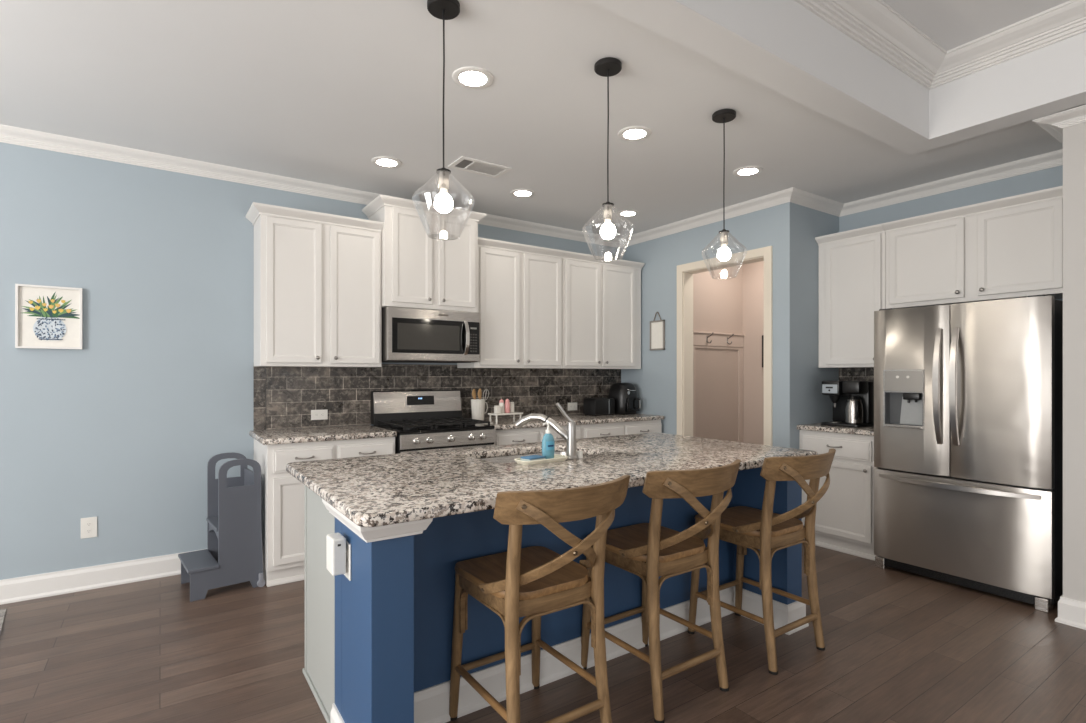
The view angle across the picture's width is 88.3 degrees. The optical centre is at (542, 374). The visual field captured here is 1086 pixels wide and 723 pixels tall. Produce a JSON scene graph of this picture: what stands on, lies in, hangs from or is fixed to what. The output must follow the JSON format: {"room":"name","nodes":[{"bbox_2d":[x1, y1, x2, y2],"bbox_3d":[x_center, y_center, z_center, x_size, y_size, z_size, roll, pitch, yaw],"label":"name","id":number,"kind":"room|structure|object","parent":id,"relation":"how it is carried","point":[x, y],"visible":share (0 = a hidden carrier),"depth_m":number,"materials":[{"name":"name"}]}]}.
{"room":"kitchen","nodes":[
{"label":"kitchen","id":0,"kind":"room"},
{"bbox_2d":[0,142,620,579],"bbox_3d":[-2.139,-0.285,3.953,7.340,3.200,0.130,0,0,-34],"label":"wall","id":1,"kind":"structure","parent":0,"point":[123,430],"depth_m":3.60,"materials":[{"name":"blue paint"}]},
{"bbox_2d":[15,284,82,349],"bbox_3d":[-2.932,-0.340,3.324,0.300,0.372,0.029,0,0,-34],"label":"framed picture","id":2,"kind":"object","parent":1,"relation":"attached to","point":[46,317],"visible":1,"depth_m":3.32,"materials":[{"name":"white paper"}]},
{"bbox_2d":[81,517,96,538],"bbox_3d":[-2.790,0.940,3.435,0.080,0.125,0.009,0,0,-34],"label":"wall outlet","id":3,"kind":"object","parent":1,"relation":"attached to","point":[88,525],"visible":1,"depth_m":3.43,"materials":[{"name":"white plastic"}]},
{"bbox_2d":[0,549,203,604],"bbox_3d":[-3.581,1.248,2.882,3.750,0.135,0.026,0,0,-34],"label":"baseboard","id":4,"kind":"structure","parent":1,"relation":"attached to","point":[24,588],"depth_m":3.42,"materials":[{"name":"white paint"}]},
{"bbox_2d":[246,202,383,366],"bbox_3d":[-1.626,-0.586,4.006,0.857,1.058,0.378,0,0,-34],"label":"upper cabinet","id":5,"kind":"object","parent":1,"relation":"attached to","point":[318,276],"visible":1,"depth_m":3.86,"materials":[{"name":"white paint"}]},
{"bbox_2d":[311,409,327,419],"bbox_3d":[-1.675,0.300,4.187,0.118,0.075,0.009,0,0,-34],"label":"wall outlet","id":6,"kind":"object","parent":1,"relation":"attached to","point":[315,414],"visible":1,"depth_m":4.18,"materials":[{"name":"white plastic"}]},
{"bbox_2d":[362,194,485,312],"bbox_3d":[-0.937,-0.899,4.439,0.864,0.792,0.443,0,0,-34],"label":"upper cabinet","id":7,"kind":"object","parent":1,"relation":"attached to","point":[419,271],"visible":0.94,"depth_m":4.25,"materials":[{"name":"white paint"}]},
{"bbox_2d":[382,306,479,362],"bbox_3d":[-0.919,-0.298,4.423,0.758,0.402,0.464,0,0,-34],"label":"microwave","id":8,"kind":"object","parent":7,"relation":"attached to","point":[409,335],"visible":0.99,"depth_m":4.25,"materials":[{"name":"grey metal"}]},
{"bbox_2d":[457,237,565,368],"bbox_3d":[-0.270,-0.586,4.934,0.892,1.058,0.377,0,0,-34],"label":"upper cabinet","id":9,"kind":"object","parent":1,"relation":"attached to","point":[520,285],"visible":0.95,"depth_m":4.79,"materials":[{"name":"white paint"}]},
{"bbox_2d":[0,124,1062,247],"bbox_3d":[-1.128,-1.376,4.032,8.696,0.078,2.968,0,0,-11],"label":"trim","id":10,"kind":"structure","parent":1,"relation":"attached to","point":[8,134],"depth_m":4.08,"materials":[{"name":"white paint"}]},
{"bbox_2d":[568,402,576,410],"bbox_3d":[0.293,0.315,5.535,0.118,0.078,0.009,0,0,-34],"label":"wall outlet","id":11,"kind":"object","parent":1,"relation":"attached to","point":[571,406],"visible":1,"depth_m":5.53,"materials":[{"name":"white plastic"}]},
{"bbox_2d":[557,251,644,368],"bbox_3d":[0.504,-0.586,5.465,0.981,1.058,0.377,0,0,-34],"label":"upper cabinet","id":12,"kind":"object","parent":1,"relation":"attached to","point":[601,301],"visible":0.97,"depth_m":5.30,"materials":[{"name":"white paint"}]},
{"bbox_2d":[0,0,1062,237],"bbox_3d":[-0.611,-1.465,2.688,8.430,0.100,3.945,0,0,-34],"label":"ceiling","id":13,"kind":"structure","parent":0,"point":[308,90],"depth_m":2.94,"materials":[{"name":"paint"}]},
{"bbox_2d":[371,156,401,167],"bbox_3d":[-1.039,-1.411,3.719,0.197,0.007,0.197,0,0,-34],"label":"recessed light","id":14,"kind":"object","parent":13,"relation":"in","point":[381,161],"visible":1,"depth_m":3.71,"materials":[{"name":"beige plastic"}]},
{"bbox_2d":[412,0,473,240],"bbox_3d":[-0.379,-0.970,2.131,0.237,0.890,0.237,0,0,-34],"label":"pendant lamp","id":15,"kind":"object","parent":13,"relation":"hanging from","point":[444,10],"visible":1,"depth_m":2.12,"materials":[{"name":"clear glass"}]},
{"bbox_2d":[436,167,450,190],"bbox_3d":[-0.379,-0.747,2.131,0.055,0.080,0.055,0,0,-34],"label":"socket","id":16,"kind":"object","parent":15,"relation":"attached to","point":[443,173],"depth_m":2.11,"materials":[{"name":"silver metal"}]},
{"bbox_2d":[452,66,493,88],"bbox_3d":[-0.333,-1.411,2.663,0.197,0.007,0.197,0,0,-34],"label":"recessed light","id":17,"kind":"object","parent":13,"relation":"in","point":[471,77],"visible":1,"depth_m":2.66,"materials":[{"name":"white paint"}]},
{"bbox_2d":[448,156,511,177],"bbox_3d":[-0.428,-1.411,3.810,0.380,0.008,0.220,0,0,-34],"label":"ceiling vent","id":18,"kind":"object","parent":13,"relation":"in","point":[467,164],"visible":1,"depth_m":3.80,"materials":[{"name":"white metal"}]},
{"bbox_2d":[510,189,534,197],"bbox_3d":[-0.158,-1.411,4.353,0.197,0.007,0.197,0,0,-34],"label":"recessed light","id":19,"kind":"object","parent":13,"relation":"in","point":[522,193],"visible":1,"depth_m":4.34,"materials":[{"name":"beige plastic"}]},
{"bbox_2d":[582,57,633,261],"bbox_3d":[0.296,-0.970,2.549,0.237,0.890,0.237,0,0,-34],"label":"pendant lamp","id":20,"kind":"object","parent":13,"relation":"hanging from","point":[607,67],"visible":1,"depth_m":2.54,"materials":[{"name":"black"}]},
{"bbox_2d":[602,202,613,219],"bbox_3d":[0.296,-0.747,2.549,0.055,0.080,0.055,0,0,-34],"label":"socket","id":21,"kind":"object","parent":20,"relation":"attached to","point":[607,206],"depth_m":2.53,"materials":[{"name":"silver metal"}]},
{"bbox_2d":[616,210,638,216],"bbox_3d":[0.742,-1.411,4.897,0.197,0.007,0.197,0,0,-34],"label":"recessed light","id":22,"kind":"object","parent":13,"relation":"in","point":[625,213],"visible":1,"depth_m":4.90,"materials":[{"name":"beige plastic"}]},
{"bbox_2d":[618,126,651,140],"bbox_3d":[0.537,-1.411,3.277,0.197,0.007,0.197,0,0,-34],"label":"recessed light","id":23,"kind":"object","parent":13,"relation":"in","point":[633,133],"visible":1,"depth_m":3.27,"materials":[{"name":"beige plastic"}]},
{"bbox_2d":[701,109,746,279],"bbox_3d":[0.981,-0.970,3.030,0.237,0.890,0.237,0,0,-34],"label":"pendant lamp","id":24,"kind":"object","parent":13,"relation":"hanging from","point":[723,116],"visible":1,"depth_m":3.02,"materials":[{"name":"black"}]},
{"bbox_2d":[719,229,728,244],"bbox_3d":[0.981,-0.747,3.030,0.055,0.080,0.055,0,0,-34],"label":"socket","id":25,"kind":"object","parent":24,"relation":"attached to","point":[723,233],"depth_m":3.01,"materials":[{"name":"silver metal"}]},
{"bbox_2d":[733,166,762,176],"bbox_3d":[1.424,-1.411,3.885,0.197,0.007,0.197,0,0,-34],"label":"recessed light","id":26,"kind":"object","parent":13,"relation":"in","point":[746,171],"visible":1,"depth_m":3.88,"materials":[{"name":"beige plastic"}]},
{"bbox_2d":[0,543,1085,722],"bbox_3d":[0.515,1.365,1.089,8.720,0.100,7.855,0,0,-34],"label":"floor","id":27,"kind":"structure","parent":0,"point":[901,646],"depth_m":2.54,"materials":[{"name":"brown wood"}]},
{"bbox_2d":[0,608,6,633],"bbox_3d":[-3.043,1.309,1.885,1.910,0.010,2.150,0,0,-34],"label":"area rug","id":28,"kind":"object","parent":27,"relation":"on","point":[2,611],"visible":1,"depth_m":3.02,"materials":[{"name":"beige fabric"}]},
{"bbox_2d":[178,452,264,601],"bbox_3d":[-2.013,0.915,3.499,0.409,0.800,0.411,0,0,-40],"label":"step stool","id":29,"kind":"object","parent":27,"relation":"on","point":[233,554],"visible":1,"depth_m":3.41,"materials":[{"name":"grey plastic"}]},
{"bbox_2d":[254,437,394,586],"bbox_3d":[-1.522,0.872,3.902,0.810,0.884,0.664,0,0,-34],"label":"base cabinet","id":30,"kind":"object","parent":27,"relation":"on","point":[282,494],"visible":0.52,"depth_m":3.52,"materials":[{"name":"white paint"}]},
{"bbox_2d":[249,425,396,444],"bbox_3d":[-1.536,0.411,3.899,0.843,0.036,0.639,0,0,-34],"label":"countertop","id":31,"kind":"structure","parent":30,"relation":"on","point":[316,434],"depth_m":3.74,"materials":[{"name":"stone"}]},
{"bbox_2d":[371,389,495,453],"bbox_3d":[-0.837,0.717,4.304,0.752,1.196,0.735,0,0,-34],"label":"gas range","id":32,"kind":"object","parent":27,"relation":"on","point":[422,419],"visible":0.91,"depth_m":4.32,"materials":[{"name":"silver metal"}]},
{"bbox_2d":[373,417,494,433],"bbox_3d":[-0.844,0.384,4.314,0.752,0.052,0.585,0,0,-34],"label":"cooktop","id":33,"kind":"object","parent":32,"relation":"in","point":[402,425],"depth_m":4.20,"materials":[{"name":"metal"}]},
{"bbox_2d":[494,425,580,444],"bbox_3d":[-0.192,0.872,4.813,0.875,0.884,0.664,0,0,-34],"label":"base cabinet","id":34,"kind":"object","parent":27,"relation":"on","point":[524,435],"visible":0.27,"depth_m":4.49,"materials":[{"name":"white paint"}]},
{"bbox_2d":[449,475,629,722],"bbox_3d":[-0.028,0.836,2.014,0.549,0.964,0.599,0,0,-34],"label":"counter stool","id":35,"kind":"object","parent":27,"relation":"on","point":[533,582],"visible":1,"depth_m":1.89,"materials":[{"name":"brown wood"}]},
{"bbox_2d":[302,467,808,722],"bbox_3d":[0.154,0.875,2.686,2.348,0.881,1.045,0,0,-34],"label":"kitchen island","id":36,"kind":"object","parent":27,"relation":"on","point":[378,642],"visible":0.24,"depth_m":2.20,"materials":[{"name":"blue paint"}]},
{"bbox_2d":[344,541,350,580],"bbox_3d":[-0.649,0.613,1.850,0.009,0.118,0.075,0,0,-34],"label":"wall outlet","id":37,"kind":"object","parent":36,"relation":"attached to","point":[347,574],"visible":0.54,"depth_m":1.83,"materials":[{"name":"white plastic"}]},
{"bbox_2d":[326,533,345,575],"bbox_3d":[-0.681,0.591,1.845,0.048,0.118,0.086,0,0,-34],"label":"plug","id":38,"kind":"object","parent":37,"relation":"attached to","point":[335,542],"visible":1,"depth_m":1.81,"materials":[{"name":"white plastic"}]},
{"bbox_2d":[286,433,817,526],"bbox_3d":[0.135,0.415,2.709,2.362,0.036,1.173,0,0,-34],"label":"island countertop","id":39,"kind":"structure","parent":36,"relation":"on","point":[388,489],"depth_m":2.34,"materials":[{"name":"stone"}]},
{"bbox_2d":[479,451,576,462],"bbox_3d":[-0.046,0.525,2.836,0.672,0.180,0.432,0,0,-34],"label":"sink","id":40,"kind":"object","parent":39,"relation":"in","point":[502,459],"visible":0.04,"depth_m":2.98,"materials":[{"name":"silver metal"}]},
{"bbox_2d":[514,454,567,464],"bbox_3d":[-0.006,0.387,2.547,0.255,0.020,0.104,0,0,-36],"label":"soap tray","id":41,"kind":"object","parent":39,"relation":"on","point":[557,458],"visible":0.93,"depth_m":2.50,"materials":[{"name":"beige ceramic"}]},
{"bbox_2d":[520,455,544,460],"bbox_3d":[-0.045,0.379,2.520,0.095,0.021,0.068,0,0,-43],"label":"sponge","id":42,"kind":"object","parent":41,"relation":"on","point":[531,457],"visible":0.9,"depth_m":2.50,"materials":[{"name":"blue"}]},
{"bbox_2d":[542,422,554,458],"bbox_3d":[0.025,0.304,2.574,0.066,0.171,0.045,0,0,-34],"label":"soap bottle","id":43,"kind":"object","parent":41,"relation":"on","point":[548,443],"visible":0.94,"depth_m":2.56,"materials":[{"name":"blue plastic"}]},
{"bbox_2d":[515,403,577,459],"bbox_3d":[0.006,0.264,2.679,0.326,0.266,0.091,0,0,22],"label":"faucet","id":44,"kind":"object","parent":39,"relation":"on","point":[569,435],"visible":0.91,"depth_m":2.64,"materials":[{"name":"silver metal"}]},
{"bbox_2d":[577,451,582,457],"bbox_3d":[0.176,0.381,2.666,0.029,0.033,0.029,0,0,-34],"label":"switch","id":45,"kind":"object","parent":39,"relation":"on","point":[579,453],"visible":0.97,"depth_m":2.65,"materials":[{"name":"white plastic"}]},
{"bbox_2d":[581,420,661,437],"bbox_3d":[0.577,0.872,5.339,0.983,0.884,0.664,0,0,-34],"label":"base cabinet","id":46,"kind":"object","parent":27,"relation":"on","point":[648,426],"visible":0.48,"depth_m":5.07,"materials":[{"name":"white paint"}]},
{"bbox_2d":[484,413,663,429],"bbox_3d":[0.216,0.411,5.099,1.876,0.036,0.639,0,0,-34],"label":"countertop","id":47,"kind":"structure","parent":46,"relation":"on","point":[579,419],"depth_m":4.96,"materials":[{"name":"stone"}]},
{"bbox_2d":[471,399,487,420],"bbox_3d":[-0.552,0.301,4.763,0.123,0.184,0.128,0,0,21],"label":"utensil crock","id":48,"kind":"object","parent":47,"relation":"on","point":[477,406],"visible":0.81,"depth_m":4.71,"materials":[{"name":"white ceramic"}]},
{"bbox_2d":[472,389,475,399],"bbox_3d":[-0.580,0.247,4.744,0.015,0.256,0.059,0,0,39],"label":"wooden spoon","id":49,"kind":"object","parent":48,"relation":"in","point":[473,391],"visible":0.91,"depth_m":4.74,"materials":[{"name":"brown wood"}]},
{"bbox_2d":[478,389,481,399],"bbox_3d":[-0.534,0.247,4.748,0.019,0.257,0.048,0,0,36],"label":"wooden spoon","id":50,"kind":"object","parent":48,"relation":"in","point":[479,390],"visible":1,"depth_m":4.74,"materials":[{"name":"brown wood"}]},
{"bbox_2d":[488,412,522,423],"bbox_3d":[-0.305,0.351,4.549,0.270,0.083,0.140,0,0,-34],"label":"stand","id":51,"kind":"object","parent":47,"relation":"on","point":[504,413],"visible":0.83,"depth_m":4.50,"materials":[{"name":"white wood"}]},
{"bbox_2d":[494,405,500,413],"bbox_3d":[-0.366,0.279,4.483,0.043,0.062,0.043,0,0,-34],"label":"canister","id":52,"kind":"object","parent":51,"relation":"on","point":[497,409],"visible":1,"depth_m":4.46,"materials":[{"name":"white ceramic"}]},
{"bbox_2d":[499,399,503,412],"bbox_3d":[-0.336,0.254,4.534,0.045,0.112,0.045,0,0,-34],"label":"canister","id":53,"kind":"object","parent":51,"relation":"on","point":[501,402],"visible":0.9,"depth_m":4.52,"materials":[{"name":"white ceramic"}]},
{"bbox_2d":[488,412,522,414],"bbox_3d":[-0.305,0.317,4.549,0.270,0.013,0.140,0,0,-34],"label":"shelf","id":54,"kind":"object","parent":51,"relation":"attached to","point":[511,413],"depth_m":4.49,"materials":[{"name":"white wood"}]},
{"bbox_2d":[505,399,509,412],"bbox_3d":[-0.290,0.252,4.553,0.044,0.115,0.044,0,0,-34],"label":"canister","id":55,"kind":"object","parent":51,"relation":"on","point":[507,401],"visible":1,"depth_m":4.54,"materials":[{"name":"pink ceramic"}]},
{"bbox_2d":[510,402,513,411],"bbox_3d":[-0.260,0.267,4.598,0.038,0.085,0.038,0,0,-34],"label":"canister","id":56,"kind":"object","parent":51,"relation":"on","point":[511,403],"visible":0.79,"depth_m":4.58,"materials":[{"name":"white ceramic"}]},
{"bbox_2d":[583,398,614,415],"bbox_3d":[0.554,0.310,5.458,0.285,0.166,0.172,0,0,-39],"label":"toaster","id":57,"kind":"object","parent":47,"relation":"on","point":[591,406],"visible":1,"depth_m":5.38,"materials":[{"name":"black plastic"}]},
{"bbox_2d":[608,383,640,414],"bbox_3d":[0.824,0.237,5.606,0.256,0.312,0.334,0,0,-40],"label":"air fryer","id":58,"kind":"object","parent":47,"relation":"on","point":[624,395],"visible":0.93,"depth_m":5.51,"materials":[{"name":"black plastic"}]},
{"bbox_2d":[581,459,740,722],"bbox_3d":[0.497,0.836,2.380,0.549,0.964,0.599,0,0,-34],"label":"counter stool","id":59,"kind":"object","parent":27,"relation":"on","point":[649,551],"visible":0.87,"depth_m":2.23,"materials":[{"name":"brown wood"}]},
{"bbox_2d":[688,448,835,674],"bbox_3d":[1.072,0.836,2.726,0.549,0.964,0.599,0,0,-34],"label":"counter stool","id":60,"kind":"object","parent":27,"relation":"on","point":[765,530],"visible":0.84,"depth_m":2.58,"materials":[{"name":"brown wood"}]},
{"bbox_2d":[799,430,877,560],"bbox_3d":[2.404,0.872,4.309,0.654,0.884,0.581,0,0,-34],"label":"base cabinet","id":61,"kind":"object","parent":27,"relation":"on","point":[844,521],"visible":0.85,"depth_m":4.08,"materials":[{"name":"white paint"}]},
{"bbox_2d":[797,423,873,435],"bbox_3d":[2.409,0.411,4.308,0.634,0.036,0.591,0,0,-34],"label":"countertop","id":62,"kind":"structure","parent":61,"relation":"on","point":[869,431],"depth_m":4.14,"materials":[{"name":"stone"}]},
{"bbox_2d":[821,381,873,427],"bbox_3d":[2.354,0.221,4.322,0.270,0.345,0.300,0,0,-34],"label":"coffee maker","id":63,"kind":"object","parent":62,"relation":"on","point":[853,401],"visible":0.99,"depth_m":4.25,"materials":[{"name":"black plastic"}]},
{"bbox_2d":[874,294,1062,612],"bbox_3d":[2.783,0.434,3.628,0.775,1.762,0.929,0,0,-34],"label":"refrigerator","id":64,"kind":"object","parent":27,"relation":"on","point":[968,397],"visible":0.99,"depth_m":3.36,"materials":[{"name":"silver metal"}]},
{"bbox_2d":[621,202,797,448],"bbox_3d":[1.414,-0.160,5.154,0.120,2.950,1.925,0,0,-34],"label":"wall","id":65,"kind":"structure","parent":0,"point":[655,383],"depth_m":4.97,"materials":[{"name":"blue paint"}]},
{"bbox_2d":[650,312,664,349],"bbox_3d":[1.117,-0.428,5.463,0.019,0.377,0.190,0,0,-34],"label":"sign","id":66,"kind":"object","parent":65,"relation":"hanging from","point":[657,328],"visible":1,"depth_m":5.46,"materials":[{"name":"grey wood"}]},
{"bbox_2d":[677,246,772,445],"bbox_3d":[1.591,0.145,4.883,0.145,2.340,0.987,0,0,-34],"label":"door frame","id":67,"kind":"structure","parent":65,"relation":"attached to","point":[685,272],"depth_m":5.20,"materials":[{"name":"beige paint"}]},
{"bbox_2d":[693,265,741,441],"bbox_3d":[1.693,-0.085,5.730,0.990,2.800,0.100,0,0,-34],"label":"wall","id":68,"kind":"structure","parent":0,"point":[717,304],"depth_m":5.74,"materials":[{"name":"beige paint"}]},
{"bbox_2d":[693,345,742,441],"bbox_3d":[1.728,0.448,5.686,0.979,1.475,0.012,0,0,-34],"label":"trim","id":69,"kind":"structure","parent":68,"relation":"attached to","point":[740,349],"depth_m":5.92,"materials":[{"name":"beige paint"}]},
{"bbox_2d":[693,331,744,346],"bbox_3d":[1.822,-0.359,5.698,0.807,0.138,0.097,0,0,-34],"label":"hook rail","id":70,"kind":"object","parent":68,"relation":"attached to","point":[699,338],"visible":0.93,"depth_m":5.71,"materials":[{"name":"beige paint"}]},
{"bbox_2d":[742,261,763,444],"bbox_3d":[2.456,-0.085,5.580,0.100,2.800,1.210,0,0,-34],"label":"wall","id":71,"kind":"structure","parent":0,"point":[752,273],"depth_m":5.86,"materials":[{"name":"beige paint"}]},
{"bbox_2d":[762,335,763,366],"bbox_3d":[2.333,-0.240,5.653,0.019,0.330,0.260,0,0,-34],"label":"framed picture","id":72,"kind":"object","parent":71,"relation":"attached to","point":[762,335],"visible":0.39,"depth_m":5.74},
{"bbox_2d":[798,205,838,448],"bbox_3d":[2.473,-0.160,4.785,1.210,2.950,0.120,0,0,-34],"label":"wall","id":73,"kind":"structure","parent":0,"point":[813,407],"depth_m":4.49,"materials":[{"name":"blue paint"}]},
{"bbox_2d":[839,165,1062,381],"bbox_3d":[3.094,-0.160,3.986,0.130,2.950,1.900,0,0,-34],"label":"wall","id":74,"kind":"structure","parent":0,"point":[1052,177],"depth_m":4.09,"materials":[{"name":"blue paint"}]},
{"bbox_2d":[815,224,885,367],"bbox_3d":[2.499,-0.584,4.418,0.377,1.053,0.508,0,0,-34],"label":"upper cabinet","id":75,"kind":"object","parent":74,"relation":"attached to","point":[852,263],"visible":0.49,"depth_m":4.32,"materials":[{"name":"white paint"}]},
{"bbox_2d":[882,186,1062,308],"bbox_3d":[2.948,-0.797,3.762,0.377,0.625,1.078,0,0,-34],"label":"upper cabinet","id":76,"kind":"object","parent":74,"relation":"attached to","point":[1011,247],"visible":0.92,"depth_m":3.63,"materials":[{"name":"white paint"}]},
{"bbox_2d":[882,0,1069,50],"bbox_3d":[0.728,-1.815,-0.532,7.000,0.100,4.700,0,0,-34],"label":"ceiling","id":77,"kind":"structure","parent":0,"point":[951,24],"depth_m":2.74,"materials":[{"name":"paint"}]},
{"bbox_2d":[794,0,1085,89],"bbox_3d":[0.704,-1.709,-0.603,6.880,0.112,4.610,0,0,-34],"label":"trim","id":78,"kind":"structure","parent":77,"relation":"attached to","point":[873,24],"depth_m":2.83,"materials":[{"name":"white paint"}]},
{"bbox_2d":[1063,122,1085,601],"bbox_3d":[4.295,-0.160,1.543,0.910,2.950,4.090,0,0,-34],"label":"wall","id":79,"kind":"structure","parent":0,"point":[1074,137],"depth_m":2.93,"materials":[{"name":"beige paint"}]},
{"bbox_2d":[590,0,1085,155],"bbox_3d":[0.727,-1.590,-0.481,7.055,0.450,4.785,0,0,-34],"label":"ceiling beam","id":80,"kind":"structure","parent":79,"relation":"attached to","point":[783,46],"depth_m":2.75,"materials":[{"name":"paint"}]},
{"bbox_2d":[1032,105,1085,142],"bbox_3d":[4.015,-1.337,1.411,0.500,0.055,4.190,0,0,-34],"label":"trim","id":81,"kind":"structure","parent":79,"relation":"attached to","point":[1053,124],"depth_m":2.95,"materials":[{"name":"white paint"}]},
{"bbox_2d":[1055,595,1085,629],"bbox_3d":[4.046,1.248,1.388,0.376,0.135,4.116,0,0,-34],"label":"baseboard","id":82,"kind":"structure","parent":79,"relation":"attached to","point":[1071,612],"depth_m":2.93,"materials":[{"name":"white paint"}]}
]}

